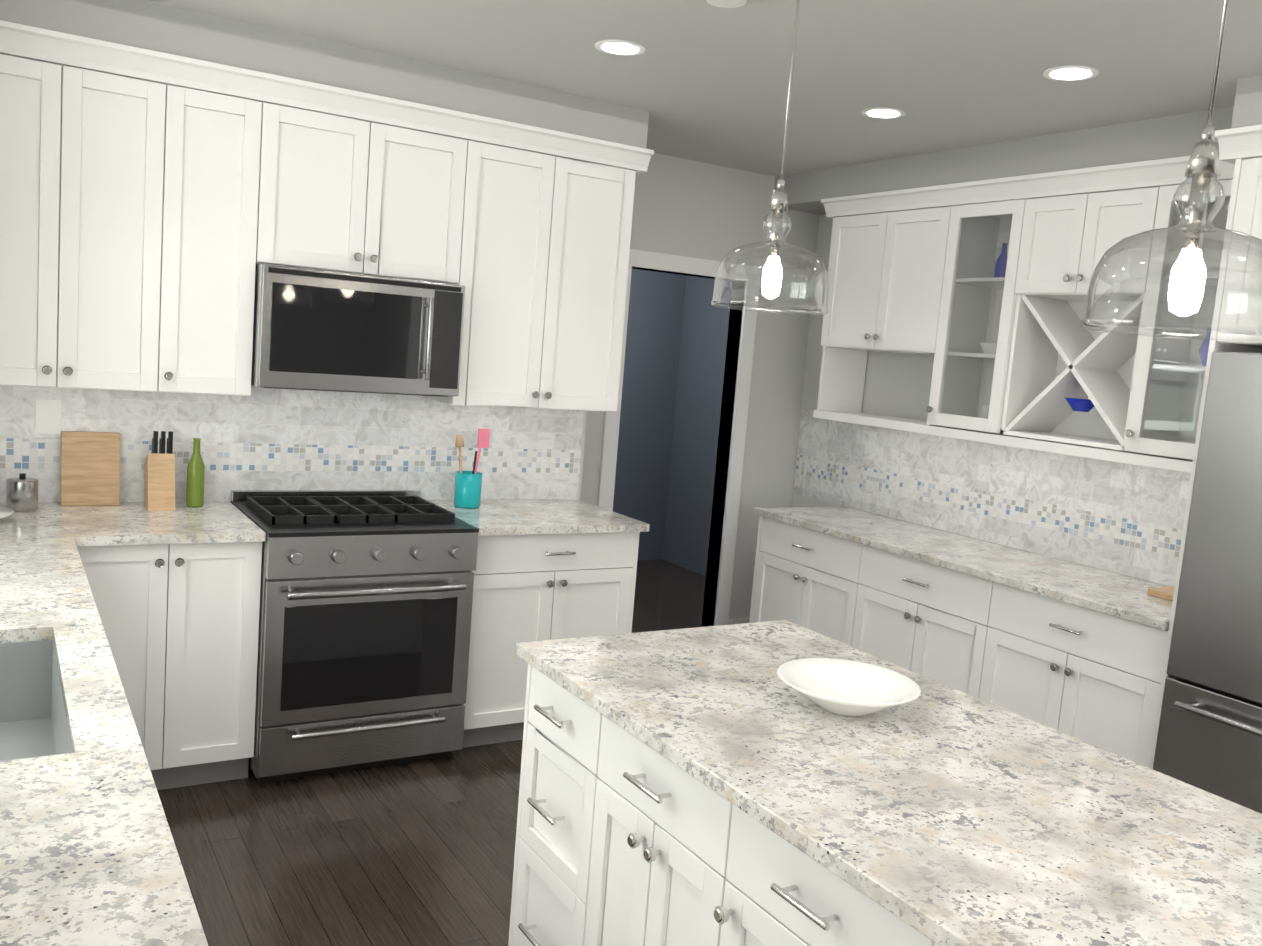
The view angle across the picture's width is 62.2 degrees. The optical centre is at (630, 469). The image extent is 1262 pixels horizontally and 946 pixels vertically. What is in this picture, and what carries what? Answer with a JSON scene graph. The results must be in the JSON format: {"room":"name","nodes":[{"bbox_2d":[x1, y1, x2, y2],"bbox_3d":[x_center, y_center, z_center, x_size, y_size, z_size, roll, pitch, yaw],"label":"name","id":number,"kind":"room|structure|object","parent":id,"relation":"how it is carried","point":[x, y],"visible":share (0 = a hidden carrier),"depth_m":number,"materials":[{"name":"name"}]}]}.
{"room":"kitchen","nodes":[
{"label":"kitchen","id":0,"kind":"room"},
{"bbox_2d":[157,559,705,945],"bbox_3d":[0.688,1.419,2.761,5.140,0.080,10.120,1,8,-31],"label":"floor","id":1,"kind":"structure","parent":0,"point":[419,853],"depth_m":3.30,"materials":[{"name":"brown wood"}]},
{"bbox_2d":[0,502,259,945],"bbox_3d":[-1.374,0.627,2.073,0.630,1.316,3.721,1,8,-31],"label":"base cabinet","id":2,"kind":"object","parent":1,"relation":"on","point":[129,633],"depth_m":2.33,"materials":[{"name":"white stone"}]},
{"bbox_2d":[0,506,13,518],"bbox_3d":[-2.144,0.150,3.333,0.310,0.028,0.310,1,8,-31],"label":"platter","id":3,"kind":"object","parent":2,"relation":"on","point":[5,512],"visible":1,"depth_m":3.39,"materials":[{"name":"white ceramic"}]},
{"bbox_2d":[6,473,38,511],"bbox_3d":[-2.084,0.077,3.582,0.096,0.125,0.095,1,8,-31],"label":"steel canister","id":4,"kind":"object","parent":2,"relation":"on","point":[21,492],"visible":0.96,"depth_m":3.55,"materials":[{"name":"silver metal"}]},
{"bbox_2d":[61,431,119,505],"bbox_3d":[-1.947,-0.002,3.772,0.190,0.260,0.073,1,8,-31],"label":"cutting board","id":5,"kind":"object","parent":2,"relation":"on","point":[90,468],"visible":1,"depth_m":3.76,"materials":[{"name":"brown wood"}]},
{"bbox_2d":[184,502,265,585],"bbox_3d":[-1.676,0.618,3.712,0.562,0.910,0.636,1,8,-31],"label":"countertop","id":6,"kind":"structure","parent":1,"relation":"on","point":[241,538],"depth_m":3.57,"materials":[{"name":"white stone"}]},
{"bbox_2d":[144,431,174,510],"bbox_3d":[-1.717,0.001,3.817,0.090,0.280,0.140,1,8,-31],"label":"knife block","id":7,"kind":"object","parent":6,"relation":"on","point":[159,483],"visible":1,"depth_m":3.79,"materials":[{"name":"brown wood"}]},
{"bbox_2d":[186,438,204,506],"bbox_3d":[-1.622,0.012,3.901,0.062,0.255,0.060,1,8,-31],"label":"olive oil bottle","id":8,"kind":"object","parent":6,"relation":"on","point":[195,481],"visible":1,"depth_m":3.88,"materials":[{"name":"green glass"}]},
{"bbox_2d":[231,490,478,783],"bbox_3d":[-1.083,0.609,4.016,0.760,0.955,0.730,1,8,-31],"label":"range","id":9,"kind":"object","parent":1,"relation":"on","point":[366,600],"visible":1,"depth_m":3.76,"materials":[{"name":"silver metal"}]},
{"bbox_2d":[427,499,649,747],"bbox_3d":[-0.451,0.631,4.456,0.772,0.910,0.641,1,8,-31],"label":"base cabinet","id":10,"kind":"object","parent":1,"relation":"on","point":[550,569],"depth_m":4.18,"materials":[{"name":"white wood"}]},
{"bbox_2d":[454,428,489,508],"bbox_3d":[-0.667,-0.006,4.396,0.144,0.330,0.112,1,8,-31],"label":"utensil crock","id":11,"kind":"object","parent":10,"relation":"on","point":[467,490],"visible":1,"depth_m":4.36,"materials":[{"name":"teal ceramic"}]},
{"bbox_2d":[508,620,1261,945],"bbox_3d":[0.466,0.984,2.057,0.840,0.912,1.660,1,8,-31],"label":"kitchen island","id":12,"kind":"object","parent":1,"relation":"on","point":[722,785],"depth_m":1.88,"materials":[{"name":"white stone"}]},
{"bbox_2d":[777,658,920,716],"bbox_3d":[0.453,0.473,2.201,0.300,0.064,0.300,1,8,-31],"label":"bowl","id":13,"kind":"object","parent":12,"relation":"on","point":[847,688],"visible":1,"depth_m":2.25,"materials":[{"name":"white ceramic"}]},
{"bbox_2d":[749,506,1172,767],"bbox_3d":[1.440,0.784,4.650,0.641,0.865,2.240,1,8,-31],"label":"base cabinet","id":14,"kind":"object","parent":1,"relation":"on","point":[1075,650],"depth_m":4.25,"materials":[{"name":"white wood"}]},
{"bbox_2d":[1147,586,1174,600],"bbox_3d":[2.104,0.476,3.893,0.240,0.024,0.240,1,8,-31],"label":"board","id":15,"kind":"object","parent":14,"relation":"on","point":[1165,592],"visible":0.27,"depth_m":3.90,"materials":[{"name":"brown wood"}]},
{"bbox_2d":[1149,124,1261,768],"bbox_3d":[2.316,0.217,3.204,0.680,2.460,1.040,1,8,-31],"label":"surround","id":16,"kind":"object","parent":1,"relation":"on","point":[1240,148],"visible":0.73,"depth_m":3.31,"materials":[{"name":"white wood"}]},
{"bbox_2d":[1153,351,1261,813],"bbox_3d":[2.268,0.564,3.203,0.737,1.765,0.910,1,8,-31],"label":"fridge","id":17,"kind":"object","parent":1,"relation":"on","point":[1209,737],"visible":0.73,"depth_m":3.29,"materials":[{"name":"grey metal"}]},
{"bbox_2d":[518,411,586,499],"bbox_3d":[-1.415,-0.278,4.180,2.760,2.620,0.120,1,8,-31],"label":"wall","id":18,"kind":"structure","parent":0,"point":[582,453],"depth_m":4.87,"materials":[{"name":"white paint"}]},
{"bbox_2d":[0,20,171,392],"bbox_3d":[-1.903,-0.840,3.518,0.563,1.115,0.320,1,8,-31],"label":"upper cabinet","id":19,"kind":"object","parent":18,"relation":"attached to","point":[156,208],"depth_m":3.40,"materials":[{"name":"white wood"}]},
{"bbox_2d":[164,54,267,395],"bbox_3d":[-1.531,-0.836,3.745,0.308,1.115,0.320,1,8,-31],"label":"upper cabinet","id":20,"kind":"object","parent":18,"relation":"attached to","point":[220,111],"depth_m":3.62,"materials":[{"name":"white wood"}]},
{"bbox_2d":[0,385,583,502],"bbox_3d":[-1.399,-0.116,4.140,2.732,0.490,0.009,1,8,-31],"label":"backsplash","id":21,"kind":"structure","parent":18,"relation":"attached to","point":[260,438],"depth_m":4.20,"materials":[{"name":"tile"}]},
{"bbox_2d":[35,399,61,433],"bbox_3d":[-2.068,-0.186,3.713,0.080,0.120,0.004,1,8,-31],"label":"outlet","id":22,"kind":"object","parent":21,"relation":"attached to","point":[47,416],"visible":1,"depth_m":3.71,"materials":[{"name":"white plastic"}]},
{"bbox_2d":[260,74,475,404],"bbox_3d":[-1.074,-0.831,4.024,0.764,1.115,0.320,1,8,-31],"label":"upper cabinet","id":23,"kind":"object","parent":18,"relation":"attached to","point":[356,182],"depth_m":3.86,"materials":[{"name":"white wood"}]},
{"bbox_2d":[251,264,464,396],"bbox_3d":[-1.065,-0.520,4.004,0.756,0.434,0.450,1,8,-31],"label":"microwave","id":24,"kind":"object","parent":23,"relation":"attached to","point":[319,330],"visible":0.9,"depth_m":3.83,"materials":[{"name":"silver metal"}]},
{"bbox_2d":[456,115,643,411],"bbox_3d":[-0.422,-0.825,4.422,0.763,1.115,0.320,1,8,-31],"label":"upper cabinet","id":25,"kind":"object","parent":18,"relation":"attached to","point":[550,212],"depth_m":4.28,"materials":[{"name":"white wood"}]},
{"bbox_2d":[613,269,684,559],"bbox_3d":[-0.606,-0.604,7.562,2.380,2.620,0.100,1,8,-31],"label":"wall","id":26,"kind":"structure","parent":0,"point":[675,357],"depth_m":7.97,"materials":[{"name":"grey"}]},
{"bbox_2d":[661,275,731,575],"bbox_3d":[0.900,-0.450,7.281,0.100,2.620,1.950,1,8,-31],"label":"wall","id":27,"kind":"structure","parent":0,"point":[704,326],"depth_m":7.86,"materials":[{"name":"grey"}]},
{"bbox_2d":[580,153,819,626],"bbox_3d":[0.298,-0.317,5.713,1.760,2.620,0.120,1,8,-31],"label":"wall","id":28,"kind":"structure","parent":0,"point":[692,208],"depth_m":5.84,"materials":[{"name":"white paint"}]},
{"bbox_2d":[597,249,760,626],"bbox_3d":[0.207,-0.071,5.686,0.910,2.125,0.140,1,8,-31],"label":"door frame","id":29,"kind":"structure","parent":28,"relation":"attached to","point":[668,263],"depth_m":5.80,"materials":[{"name":"white wood"}]},
{"bbox_2d":[728,618,749,624],"bbox_3d":[0.714,0.930,6.091,0.395,0.130,0.015,1,8,-31],"label":"baseboard","id":30,"kind":"structure","parent":28,"relation":"attached to","point":[738,621],"depth_m":6.00,"materials":[{"name":"white"}]},
{"bbox_2d":[148,0,1261,176],"bbox_3d":[0.904,-1.254,2.451,5.140,0.080,10.120,1,8,-31],"label":"ceiling","id":31,"kind":"structure","parent":0,"point":[704,81],"depth_m":3.48,"materials":[{"name":"grey paint"}]},
{"bbox_2d":[0,0,648,148],"bbox_3d":[-1.196,-1.463,3.842,2.760,0.160,0.345,1,8,-31],"label":"soffit","id":32,"kind":"structure","parent":31,"relation":"attached to","point":[158,27],"depth_m":3.69,"materials":[{"name":"grey paint"}]},
{"bbox_2d":[595,40,644,55],"bbox_3d":[-0.037,-1.407,3.497,0.169,0.006,0.169,0,8,-37],"label":"recessed light","id":33,"kind":"object","parent":31,"relation":"in","point":[630,48],"depth_m":3.48,"materials":[{"name":"white"}]},
{"bbox_2d":[706,0,746,7],"bbox_3d":[0.263,-1.298,2.869,0.124,0.030,0.124,1,8,-31],"label":"smoke detector","id":34,"kind":"object","parent":31,"relation":"attached to","point":[729,3],"visible":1,"depth_m":2.89,"materials":[{"name":"white plastic"}]},
{"bbox_2d":[711,0,828,314],"bbox_3d":[0.370,-0.820,2.494,0.284,0.874,0.284,1,8,-31],"label":"pendant light","id":35,"kind":"object","parent":31,"relation":"hanging from","point":[771,279],"visible":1,"depth_m":2.50,"materials":[{"name":"clear glass"}]},
{"bbox_2d":[861,107,905,118],"bbox_3d":[0.989,-1.394,4.100,0.169,0.006,0.169,0,8,-37],"label":"recessed light","id":36,"kind":"object","parent":31,"relation":"in","point":[879,112],"depth_m":4.09,"materials":[{"name":"white"}]},
{"bbox_2d":[774,75,1261,214],"bbox_3d":[1.761,-1.263,4.172,0.645,0.160,3.730,1,8,-31],"label":"soffit","id":37,"kind":"structure","parent":31,"relation":"attached to","point":[1173,136],"depth_m":4.31,"materials":[{"name":"grey paint"}]},
{"bbox_2d":[1043,66,1098,80],"bbox_3d":[1.418,-1.276,3.375,0.169,0.006,0.169,0,8,-37],"label":"recessed light","id":38,"kind":"object","parent":31,"relation":"in","point":[1061,73],"depth_m":3.36,"materials":[{"name":"white"}]},
{"bbox_2d":[1080,0,1261,341],"bbox_3d":[0.878,-0.655,1.553,0.284,0.904,0.284,1,8,-31],"label":"pendant light","id":39,"kind":"object","parent":31,"relation":"hanging from","point":[1187,284],"visible":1,"depth_m":1.57,"materials":[{"name":"clear glass"}]},
{"bbox_2d":[791,214,1158,583],"bbox_3d":[1.989,-0.041,4.512,0.120,2.620,3.730,1,8,-31],"label":"wall","id":40,"kind":"structure","parent":0,"point":[897,384],"depth_m":5.53,"materials":[{"name":"white paint"}]},
{"bbox_2d":[794,409,1190,585],"bbox_3d":[1.658,0.083,4.928,0.009,0.495,2.680,1,8,-31],"label":"backsplash","id":41,"kind":"structure","parent":40,"relation":"attached to","point":[1121,518],"depth_m":4.80,"materials":[{"name":"tile"}]},
{"bbox_2d":[813,153,1234,472],"bbox_3d":[1.657,-0.675,4.586,0.380,1.115,2.206,1,8,-31],"label":"upper cabinet","id":42,"kind":"object","parent":40,"relation":"attached to","point":[978,290],"visible":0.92,"depth_m":4.43,"materials":[{"name":"white wood"}]}
]}

